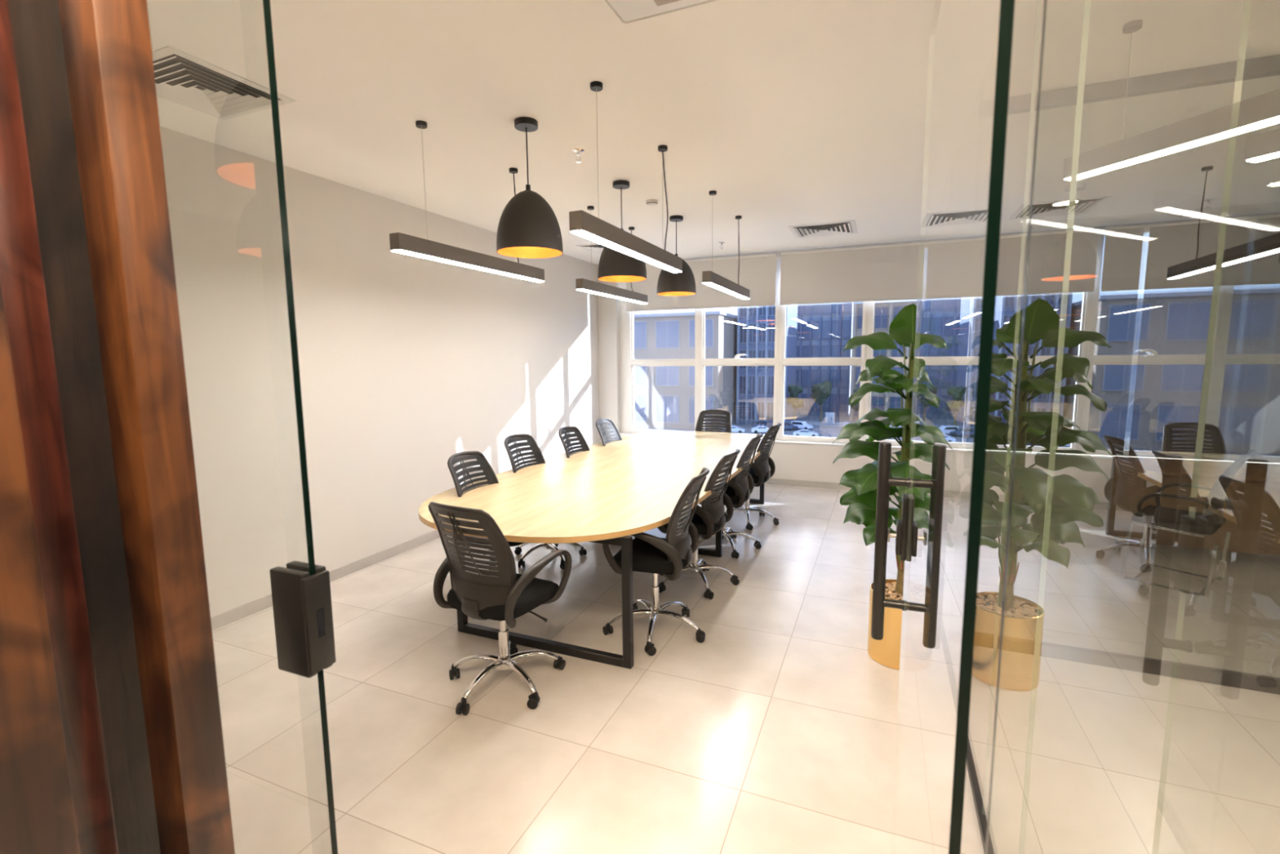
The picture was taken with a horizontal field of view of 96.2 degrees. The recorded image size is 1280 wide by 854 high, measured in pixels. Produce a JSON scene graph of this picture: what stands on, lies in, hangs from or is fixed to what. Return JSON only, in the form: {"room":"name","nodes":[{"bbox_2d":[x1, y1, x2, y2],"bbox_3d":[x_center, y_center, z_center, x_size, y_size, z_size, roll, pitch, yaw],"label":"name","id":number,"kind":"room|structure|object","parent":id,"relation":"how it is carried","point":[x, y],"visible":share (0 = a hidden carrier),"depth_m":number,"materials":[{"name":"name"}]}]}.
{"room":"office","nodes":[
{"label":"office","id":0,"kind":"room"},
{"bbox_2d":[160,126,599,617],"bbox_3d":[-2.038,-0.485,5.706,0.200,3.135,7.530,2,7,23],"label":"wall","id":1,"kind":"structure","parent":0,"point":[408,364],"depth_m":4.59,"materials":[{"name":"paint"}]},
{"bbox_2d":[210,529,439,630],"bbox_3d":[-1.994,1.052,5.687,0.012,0.085,7.140,2,7,23],"label":"baseboard","id":2,"kind":"structure","parent":1,"relation":"attached to","point":[221,620],"depth_m":4.68,"materials":[{"name":"tile"}]},
{"bbox_2d":[146,0,1279,264],"bbox_3d":[-0.262,-1.618,1.030,11.000,0.200,14.450,2,7,23],"label":"ceiling","id":3,"kind":"structure","parent":0,"point":[793,112],"depth_m":3.21,"materials":[{"name":"white paint"}]},
{"bbox_2d":[151,45,296,119],"bbox_3d":[-2.236,-1.720,2.925,0.600,0.014,0.600,2,7,23],"label":"ceiling vent","id":4,"kind":"object","parent":3,"relation":"in","point":[181,77],"visible":0.89,"depth_m":2.92,"materials":[{"name":"white plastic"}]},
{"bbox_2d":[389,120,544,282],"bbox_3d":[-1.092,-1.463,3.882,0.072,0.775,1.510,2,7,23],"label":"pendant lamp","id":5,"kind":"object","parent":3,"relation":"hanging from","point":[402,243],"visible":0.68,"depth_m":3.68,"materials":[{"name":"brown metal"}]},
{"bbox_2d":[391,249,543,282],"bbox_3d":[-1.088,-1.081,3.928,0.064,0.006,1.502,2,7,23],"label":"diffuser","id":6,"kind":"object","parent":5,"relation":"attached to","point":[418,253],"depth_m":3.78,"materials":[{"name":"white plastic"}]},
{"bbox_2d":[496,116,563,258],"bbox_3d":[-0.667,-1.425,3.429,0.394,0.750,0.394,2,7,23],"label":"dome pendant lamp","id":7,"kind":"object","parent":3,"relation":"hanging from","point":[528,227],"visible":1,"depth_m":3.33,"materials":[{"name":"grey metal"}]},
{"bbox_2d":[572,148,584,163],"bbox_3d":[-0.414,-1.818,3.866,0.084,0.078,0.084,2,7,23],"label":"sprinkler","id":8,"kind":"object","parent":3,"relation":"attached to","point":[578,151],"visible":1,"depth_m":3.85,"materials":[{"name":"silver metal"}]},
{"bbox_2d":[575,243,604,253],"bbox_3d":[-0.399,-2.260,7.261,0.610,0.014,0.610,2,7,23],"label":"ceiling vent","id":9,"kind":"object","parent":3,"relation":"in","point":[597,248],"visible":0.34,"depth_m":7.20,"materials":[{"name":"white plastic"}]},
{"bbox_2d":[575,205,647,303],"bbox_3d":[-0.248,-1.705,5.823,0.072,0.775,1.550,2,7,23],"label":"pendant lamp","id":10,"kind":"object","parent":3,"relation":"hanging from","point":[581,284],"visible":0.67,"depth_m":5.64,"materials":[{"name":"brown metal"}]},
{"bbox_2d":[576,288,647,303],"bbox_3d":[-0.244,-1.323,5.869,0.064,0.006,1.542,2,7,23],"label":"diffuser","id":11,"kind":"object","parent":10,"relation":"attached to","point":[597,291],"depth_m":5.78,"materials":[{"name":"white plastic"}]},
{"bbox_2d":[598,180,646,282],"bbox_3d":[-0.147,-1.573,4.622,0.394,0.750,0.394,2,7,23],"label":"dome pendant lamp","id":12,"kind":"object","parent":3,"relation":"hanging from","point":[615,266],"visible":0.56,"depth_m":4.51,"materials":[{"name":"grey metal"}]},
{"bbox_2d":[568,80,682,272],"bbox_3d":[-0.023,-1.419,3.435,0.072,0.775,1.510,2,7,23],"label":"pendant lamp","id":13,"kind":"object","parent":3,"relation":"hanging from","point":[582,224],"visible":1,"depth_m":3.19,"materials":[{"name":"brown metal"}]},
{"bbox_2d":[570,230,681,272],"bbox_3d":[-0.019,-1.037,3.481,0.064,0.006,1.502,2,7,23],"label":"diffuser","id":14,"kind":"object","parent":13,"relation":"attached to","point":[594,236],"depth_m":3.28,"materials":[{"name":"white plastic"}]},
{"bbox_2d":[645,199,657,205],"bbox_3d":[0.107,-1.997,5.123,0.110,0.034,0.110,2,7,23],"label":"smoke detector","id":15,"kind":"object","parent":3,"relation":"attached to","point":[651,202],"visible":1,"depth_m":5.09,"materials":[{"name":"white plastic"}]},
{"bbox_2d":[604,0,718,23],"bbox_3d":[0.186,-1.590,1.751,0.950,0.033,0.950,2,7,23],"label":"air conditioner","id":16,"kind":"object","parent":3,"relation":"attached to","point":[628,11],"depth_m":2.25,"materials":[{"name":"white plastic"}]},
{"bbox_2d":[657,215,696,296],"bbox_3d":[0.364,-1.715,5.754,0.394,0.750,0.394,2,7,23],"label":"dome pendant lamp","id":17,"kind":"object","parent":3,"relation":"hanging from","point":[669,283],"visible":0.7,"depth_m":5.65,"materials":[{"name":"grey metal"}]},
{"bbox_2d":[702,190,750,299],"bbox_3d":[0.845,-1.667,5.431,0.072,0.775,1.530,2,7,23],"label":"pendant lamp","id":18,"kind":"object","parent":3,"relation":"hanging from","point":[710,278],"visible":1,"depth_m":5.25,"materials":[{"name":"brown metal"}]},
{"bbox_2d":[702,282,749,299],"bbox_3d":[0.848,-1.286,5.477,0.064,0.006,1.522,2,7,23],"label":"diffuser","id":19,"kind":"object","parent":18,"relation":"attached to","point":[718,286],"depth_m":5.36,"materials":[{"name":"white plastic"}]},
{"bbox_2d":[787,220,857,238],"bbox_3d":[2.028,-2.172,6.348,0.675,0.014,0.675,2,7,23],"label":"ceiling vent","id":20,"kind":"object","parent":3,"relation":"in","point":[846,227],"visible":1,"depth_m":6.30,"materials":[{"name":"white plastic"}]},
{"bbox_2d":[1073,183,1098,279],"bbox_3d":[3.625,-1.632,4.820,0.394,0.750,0.394,2,7,23],"label":"dome pendant lamp","id":21,"kind":"object","parent":3,"relation":"hanging from","point":[1086,264],"visible":0.37,"depth_m":4.68,"materials":[{"name":"grey"}]},
{"bbox_2d":[1086,19,1279,177],"bbox_3d":[2.258,-1.365,1.978,0.072,0.575,1.494,-3,7,-18],"label":"pendant lamp","id":22,"kind":"object","parent":3,"relation":"hanging from","point":[1261,111],"visible":0.8,"depth_m":2.26,"materials":[{"name":"brown metal"}]},
{"bbox_2d":[1086,115,1279,177],"bbox_3d":[2.260,-1.083,2.012,0.064,0.006,1.486,-3,7,-18],"label":"diffuser","id":23,"kind":"object","parent":22,"relation":"attached to","point":[1260,122],"depth_m":2.27,"materials":[{"name":"white plastic"}]},
{"bbox_2d":[1244,128,1279,163],"bbox_3d":[2.873,-1.342,1.742,0.072,0.575,1.493,-3,7,-20],"label":"pendant lamp","id":24,"kind":"object","parent":3,"relation":"hanging from","point":[1264,146],"visible":1,"depth_m":2.41,"materials":[{"name":"brown metal"}]},
{"bbox_2d":[1246,151,1279,163],"bbox_3d":[2.876,-1.060,1.776,0.064,0.006,1.485,-3,7,-20],"label":"diffuser","id":25,"kind":"object","parent":24,"relation":"attached to","point":[1258,157],"depth_m":2.42,"materials":[{"name":"white plastic"}]},
{"bbox_2d":[212,484,1279,853],"bbox_3d":[-0.231,1.668,1.426,11.000,0.150,14.450,2,7,23],"label":"floor","id":26,"kind":"structure","parent":0,"point":[774,732],"depth_m":2.82,"materials":[{"name":"tile"}]},
{"bbox_2d":[0,280,79,853],"bbox_3d":[-0.844,0.107,0.697,0.085,3.135,0.127,2,7,23],"label":"timber post","id":27,"kind":"object","parent":26,"relation":"on","point":[37,816],"visible":1,"depth_m":0.73,"materials":[{"name":"brown wood"}]},
{"bbox_2d":[0,0,119,853],"bbox_3d":[-0.920,0.087,0.876,0.055,3.135,0.060,2,7,23],"label":"timber post","id":28,"kind":"object","parent":26,"relation":"on","point":[21,271],"visible":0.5,"depth_m":0.87,"materials":[{"name":"red wood"}]},
{"bbox_2d":[8,0,160,853],"bbox_3d":[-1.018,0.099,0.784,0.045,3.135,0.522,2,7,23],"label":"timber post","id":29,"kind":"object","parent":26,"relation":"on","point":[36,24],"visible":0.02,"depth_m":0.95,"materials":[{"name":"brown wood"}]},
{"bbox_2d":[57,0,235,853],"bbox_3d":[-0.757,0.082,0.901,0.085,3.135,0.068,2,7,23],"label":"timber post","id":30,"kind":"object","parent":26,"relation":"on","point":[108,47],"visible":1,"depth_m":0.86,"materials":[{"name":"brown wood"}]},
{"bbox_2d":[447,450,536,577],"bbox_3d":[-1.046,0.728,4.205,0.634,1.067,0.624,2,7,19],"label":"office chair","id":31,"kind":"object","parent":26,"relation":"on","point":[491,478],"visible":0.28,"depth_m":4.26,"materials":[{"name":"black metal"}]},
{"bbox_2d":[427,501,571,715],"bbox_3d":[-0.752,0.865,3.040,0.624,1.067,0.634,3,8,30],"label":"office chair","id":32,"kind":"object","parent":26,"relation":"on","point":[497,593],"visible":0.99,"depth_m":2.86,"materials":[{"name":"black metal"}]},
{"bbox_2d":[503,433,586,569],"bbox_3d":[-0.840,0.618,5.024,0.634,1.085,0.624,2,7,23],"label":"office chair","id":33,"kind":"object","parent":26,"relation":"on","point":[536,451],"visible":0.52,"depth_m":5.08,"materials":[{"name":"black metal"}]},
{"bbox_2d":[558,426,590,457],"bbox_3d":[-0.479,0.539,5.723,0.634,1.067,0.624,2,7,20],"label":"office chair","id":34,"kind":"object","parent":26,"relation":"on","point":[580,438],"visible":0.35,"depth_m":5.82,"materials":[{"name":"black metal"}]},
{"bbox_2d":[418,431,768,669],"bbox_3d":[0.007,0.718,5.323,1.840,0.800,4.580,2,7,23],"label":"conference table","id":35,"kind":"object","parent":26,"relation":"on","point":[608,494],"visible":0.7,"depth_m":3.99,"materials":[{"name":"brown wood"}]},
{"bbox_2d":[595,418,622,445],"bbox_3d":[-0.173,0.449,6.447,0.634,1.067,0.624,2,7,22],"label":"office chair","id":36,"kind":"object","parent":26,"relation":"on","point":[600,421],"visible":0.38,"depth_m":6.55,"materials":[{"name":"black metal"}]},
{"bbox_2d":[602,466,709,655],"bbox_3d":[0.103,0.787,3.629,0.654,1.066,0.624,2,7,17],"label":"office chair","id":37,"kind":"object","parent":26,"relation":"on","point":[671,554],"visible":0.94,"depth_m":3.47,"materials":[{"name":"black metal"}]},
{"bbox_2d":[657,448,740,599],"bbox_3d":[0.428,0.689,4.422,0.673,1.066,0.626,3,8,25],"label":"office chair","id":38,"kind":"object","parent":26,"relation":"on","point":[708,519],"visible":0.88,"depth_m":4.23,"materials":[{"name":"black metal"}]},
{"bbox_2d":[694,408,731,432],"bbox_3d":[0.893,0.333,7.325,0.624,1.067,0.634,2,7,23],"label":"office chair","id":39,"kind":"object","parent":26,"relation":"on","point":[702,415],"visible":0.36,"depth_m":7.50,"materials":[{"name":"black plastic"}]},
{"bbox_2d":[697,433,763,558],"bbox_3d":[0.781,0.584,5.264,0.657,1.066,0.623,2,7,20],"label":"office chair","id":40,"kind":"object","parent":26,"relation":"on","point":[739,490],"visible":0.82,"depth_m":5.07,"materials":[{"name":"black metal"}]},
{"bbox_2d":[725,422,782,530],"bbox_3d":[1.163,0.482,6.070,0.634,1.067,0.624,3,8,26],"label":"office chair","id":41,"kind":"object","parent":26,"relation":"on","point":[759,470],"visible":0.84,"depth_m":5.89,"materials":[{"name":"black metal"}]},
{"bbox_2d":[832,303,916,670],"bbox_3d":[1.432,0.337,3.280,0.653,2.019,0.834,2,7,23],"label":"potted plant","id":42,"kind":"object","parent":26,"relation":"on","point":[861,499],"visible":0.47,"depth_m":3.22,"materials":[{"name":"green plant"}]},
{"bbox_2d":[871,0,1014,853],"bbox_3d":[0.590,0.295,1.189,0.183,2.611,1.100,2,7,22],"label":"door","id":43,"kind":"structure","parent":26,"relation":"on","point":[937,535],"depth_m":0.88,"materials":[{"name":"black"}]},
{"bbox_2d":[966,747,990,853],"bbox_3d":[2.067,1.246,3.990,0.036,0.032,7.138,2,7,23],"label":"trim","id":44,"kind":"structure","parent":26,"relation":"on","point":[982,828],"depth_m":2.22,"materials":[{"name":"grey"}]},
{"bbox_2d":[967,0,1037,812],"bbox_3d":[1.520,-0.151,2.543,0.012,3.103,1.232,2,7,23],"label":"glass panel","id":45,"kind":"object","parent":44,"relation":"on","point":[1025,11],"visible":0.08,"depth_m":2.15,"materials":[{"name":"clear glass"}]},
{"bbox_2d":[982,0,1084,853],"bbox_3d":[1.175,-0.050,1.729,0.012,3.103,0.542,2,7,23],"label":"glass panel","id":46,"kind":"object","parent":44,"relation":"on","point":[1064,26],"visible":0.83,"depth_m":1.68,"materials":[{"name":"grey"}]},
{"bbox_2d":[1018,0,1116,853],"bbox_3d":[0.869,0.040,1.007,0.012,3.103,1.031,2,7,23],"label":"glass panel","id":47,"kind":"object","parent":44,"relation":"on","point":[1046,822],"visible":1,"depth_m":1.40,"materials":[{"name":"grey"}]},
{"bbox_2d":[993,54,1279,694],"bbox_3d":[3.812,-0.160,2.569,4.158,3.133,0.052,2,7,23],"label":"glass screen","id":48,"kind":"object","parent":26,"relation":"on","point":[1266,66],"visible":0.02,"depth_m":2.95,"materials":[{"name":"grey"}]},
{"bbox_2d":[1120,449,1255,598],"bbox_3d":[4.146,0.673,4.349,0.591,1.063,0.616,-6,9,-37],"label":"chair","id":49,"kind":"object","parent":26,"relation":"on","point":[1175,520],"visible":1,"depth_m":4.28,"materials":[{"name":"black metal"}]},
{"bbox_2d":[1108,456,1279,558],"bbox_3d":[5.278,0.740,4.907,1.800,0.760,0.800,2,7,23],"label":"office desk","id":50,"kind":"object","parent":26,"relation":"on","point":[1253,491],"visible":0.81,"depth_m":4.82,"materials":[{"name":"brown wood"}]},
{"bbox_3d":[-1.346,1.571,1.560,4.430,0.032,0.033,2,7,23],"label":"trim","id":51,"kind":"structure","parent":26,"relation":"on","visible":0},
{"bbox_2d":[262,0,337,853],"bbox_3d":[-2.014,-0.011,1.646,3.013,3.105,0.013,2,7,23],"label":"fixed glass panel","id":52,"kind":"object","parent":51,"relation":"on","point":[266,3],"visible":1,"depth_m":1.04,"materials":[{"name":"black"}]},
{"bbox_2d":[269,560,336,677],"bbox_3d":[-0.655,0.372,1.119,0.098,0.205,0.054,2,7,23],"label":"door lock","id":53,"kind":"object","parent":52,"relation":"attached to","point":[302,607],"visible":1,"depth_m":1.09,"materials":[{"name":"black metal"}]},
{"bbox_2d":[596,212,1279,509],"bbox_3d":[3.401,-0.725,7.275,8.598,3.135,0.388,2,7,23],"label":"wall window","id":54,"kind":"structure","parent":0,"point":[1086,481],"depth_m":7.74,"materials":[{"name":"paint"}]},
{"bbox_2d":[626,308,698,433],"bbox_3d":[0.345,-1.137,8.482,1.115,2.519,0.085,2,7,23],"label":"window","id":55,"kind":"structure","parent":54,"relation":"attached to","point":[632,362],"depth_m":8.59,"materials":[{"name":"white metal"}]},
{"bbox_2d":[626,252,777,328],"bbox_3d":[0.812,-1.781,8.084,2.194,1.136,0.044,2,7,23],"label":"roller blind","id":56,"kind":"object","parent":54,"relation":"attached to","point":[757,273],"visible":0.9,"depth_m":7.92,"materials":[{"name":"white fabric"}]},
{"bbox_2d":[698,256,781,439],"bbox_3d":[1.371,-1.091,8.024,1.133,2.519,0.139,2,7,23],"label":"window","id":57,"kind":"structure","parent":54,"relation":"attached to","point":[703,362],"depth_m":7.99,"materials":[{"name":"white"}]},
{"bbox_2d":[777,301,868,443],"bbox_3d":[2.414,-1.052,7.616,1.107,2.519,0.085,2,7,23],"label":"window","id":58,"kind":"structure","parent":54,"relation":"attached to","point":[783,361],"depth_m":7.72,"materials":[{"name":"white metal"}]},
{"bbox_2d":[764,477,897,493],"bbox_3d":[1.409,0.730,8.101,4.374,0.085,0.012,2,7,23],"label":"baseboard","id":59,"kind":"structure","parent":54,"relation":"attached to","point":[771,481],"depth_m":7.74,"materials":[{"name":"tile"}]},
{"bbox_2d":[779,241,919,305],"bbox_3d":[2.641,-1.706,7.318,1.684,1.136,0.044,2,7,23],"label":"roller blind","id":60,"kind":"object","parent":54,"relation":"attached to","point":[882,272],"visible":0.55,"depth_m":7.26,"materials":[{"name":"white fabric"}]},
{"bbox_2d":[863,301,909,445],"bbox_3d":[3.445,-1.009,7.185,1.130,2.519,0.085,2,7,23],"label":"window","id":61,"kind":"structure","parent":54,"relation":"attached to","point":[871,304],"depth_m":7.36,"materials":[{"name":"white metal"}]},
{"bbox_2d":[1006,223,1146,456],"bbox_3d":[4.436,-0.910,6.656,2.054,2.591,0.044,2,7,23],"label":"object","id":62,"kind":"structure","parent":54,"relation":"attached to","point":[1103,313],"depth_m":6.36,"materials":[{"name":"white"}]},
{"bbox_2d":[1072,228,1199,459],"bbox_3d":[5.528,-0.923,6.313,1.130,2.519,0.085,2,7,23],"label":"window","id":63,"kind":"structure","parent":54,"relation":"attached to","point":[1135,357],"depth_m":6.34,"materials":[{"name":"white"}]},
{"bbox_2d":[1128,213,1279,462],"bbox_3d":[6.321,-0.832,5.867,1.964,2.591,0.044,2,7,23],"label":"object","id":64,"kind":"structure","parent":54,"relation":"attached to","point":[1207,386],"depth_m":6.00,"materials":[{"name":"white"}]},
{"bbox_2d":[1199,458,1279,463],"bbox_3d":[6.569,-0.880,5.877,1.130,2.519,0.085,2,7,23],"label":"window","id":65,"kind":"structure","parent":54,"relation":"attached to","point":[1199,459],"depth_m":6.10,"materials":[{"name":"white"}]},
{"label":"outside","id":66,"kind":"structure","parent":0,"visible":0},
{"bbox_2d":[635,413,1130,449],"bbox_3d":[83.191,-9.512,197.834,520.000,0.500,411.400,2,7,23],"label":"ground","id":67,"kind":"structure","parent":66,"point":[832,432],"depth_m":118.20,"materials":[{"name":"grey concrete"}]},
{"bbox_2d":[633,311,737,430],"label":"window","id":68,"kind":"structure","parent":67,"relation":"on","point":[662,393],"depth_m":118.52,"materials":[{"name":"beige stone"}]},
{"bbox_2d":[688,395,713,400],"bbox_3d":[12.407,-5.773,115.911,5.395,0.805,0.100,2,7,23],"label":"sign","id":69,"kind":"object","parent":68,"relation":"attached to","point":[691,396],"visible":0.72,"depth_m":115.48,"materials":[{"name":"grey"}]},
{"bbox_2d":[721,425,745,433],"bbox_3d":[18.229,0.465,112.035,4.485,1.420,1.820,2,7,17],"label":"car","id":70,"kind":"object","parent":67,"relation":"on","point":[734,428],"visible":0.59,"depth_m":111.10,"materials":[{"name":"white paint"}]},
{"bbox_2d":[751,425,772,433],"bbox_3d":[23.788,0.499,111.324,4.485,1.420,1.820,0,7,6],"label":"car","id":71,"kind":"object","parent":67,"relation":"on","point":[759,428],"visible":0.62,"depth_m":110.56,"materials":[{"name":"white paint"}]},
{"bbox_2d":[751,419,773,427],"bbox_3d":[25.311,-0.540,118.748,4.485,1.679,1.820,-1,7,0],"label":"car","id":72,"kind":"object","parent":67,"relation":"on","point":[755,423],"visible":0.73,"depth_m":117.89,"materials":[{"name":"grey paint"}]},
{"bbox_2d":[736,304,797,424],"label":"window","id":73,"kind":"structure","parent":67,"relation":"on","point":[755,324],"depth_m":124.30,"materials":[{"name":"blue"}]},
{"bbox_2d":[783,421,798,430],"bbox_3d":[29.625,-0.232,115.866,4.485,1.679,1.820,1,7,14],"label":"car","id":74,"kind":"object","parent":67,"relation":"on","point":[787,424],"visible":0.55,"depth_m":114.96,"materials":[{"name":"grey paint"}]},
{"bbox_2d":[733,418,850,427],"bbox_3d":[32.055,-0.709,121.882,25.080,1.140,0.080,2,7,23],"label":"railing","id":75,"kind":"object","parent":67,"relation":"on","point":[746,422],"visible":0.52,"depth_m":120.04,"materials":[{"name":"grey metal"}]},
{"bbox_2d":[786,384,804,420],"bbox_3d":[33.735,-4.872,124.462,3.601,8.776,3.352,2,7,23],"label":"street tree","id":76,"kind":"object","parent":67,"relation":"on","point":[794,390],"visible":0.97,"depth_m":123.45,"materials":[{"name":"green plant"}]},
{"bbox_2d":[791,420,813,429],"bbox_3d":[32.704,-0.365,116.731,4.485,1.679,1.820,5,9,37],"label":"car","id":77,"kind":"object","parent":67,"relation":"on","point":[802,424],"visible":0.66,"depth_m":115.97,"materials":[{"name":"white paint"}]},
{"bbox_2d":[792,428,818,436],"bbox_3d":[30.369,1.161,105.339,4.485,1.420,1.820,2,7,17],"label":"car","id":78,"kind":"object","parent":67,"relation":"on","point":[802,432],"visible":0.82,"depth_m":104.65,"materials":[{"name":"white paint"}]},
{"bbox_2d":[810,380,832,422],"bbox_3d":[39.421,-5.415,125.341,4.458,9.539,5.071,2,7,23],"label":"street tree","id":79,"kind":"object","parent":67,"relation":"on","point":[821,392],"visible":0.98,"depth_m":124.18,"materials":[{"name":"green plant"}]},
{"bbox_2d":[795,302,853,416],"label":"window","id":80,"kind":"structure","parent":67,"relation":"on","point":[824,330],"depth_m":142.20,"materials":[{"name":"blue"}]},
{"bbox_2d":[825,412,834,426],"bbox_3d":[39.823,-1.619,120.653,1.800,2.900,0.420,2,7,23],"label":"notice board","id":81,"kind":"object","parent":67,"relation":"on","point":[829,416],"visible":1,"depth_m":120.45,"materials":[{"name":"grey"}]},
{"bbox_2d":[847,386,859,420],"bbox_3d":[46.389,-4.514,121.868,4.515,8.458,4.636,2,7,23],"label":"street tree","id":82,"kind":"object","parent":67,"relation":"on","point":[855,406],"visible":0.26,"depth_m":120.45,"materials":[{"name":"green plant"}]},
{"bbox_2d":[849,299,916,421],"bbox_3d":[59.192,-15.103,132.424,19.000,26.700,17.000,2,7,23],"label":"building","id":83,"kind":"structure","parent":67,"relation":"on","point":[886,311],"depth_m":126.32,"materials":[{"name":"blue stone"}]},
{"bbox_2d":[735,420,1130,436],"bbox_3d":[45.907,-0.475,122.602,130.000,0.250,6.000,2,7,23],"label":"pavement","id":84,"kind":"structure","parent":67,"relation":"on","point":[1127,433],"depth_m":123.24,"materials":[{"name":"grey concrete"}]},
{"bbox_2d":[1124,297,1143,431],"bbox_3d":[86.706,-12.585,117.802,32.800,24.700,17.000,2,7,23],"label":"building","id":85,"kind":"structure","parent":67,"relation":"on","point":[1128,424],"depth_m":107.16,"materials":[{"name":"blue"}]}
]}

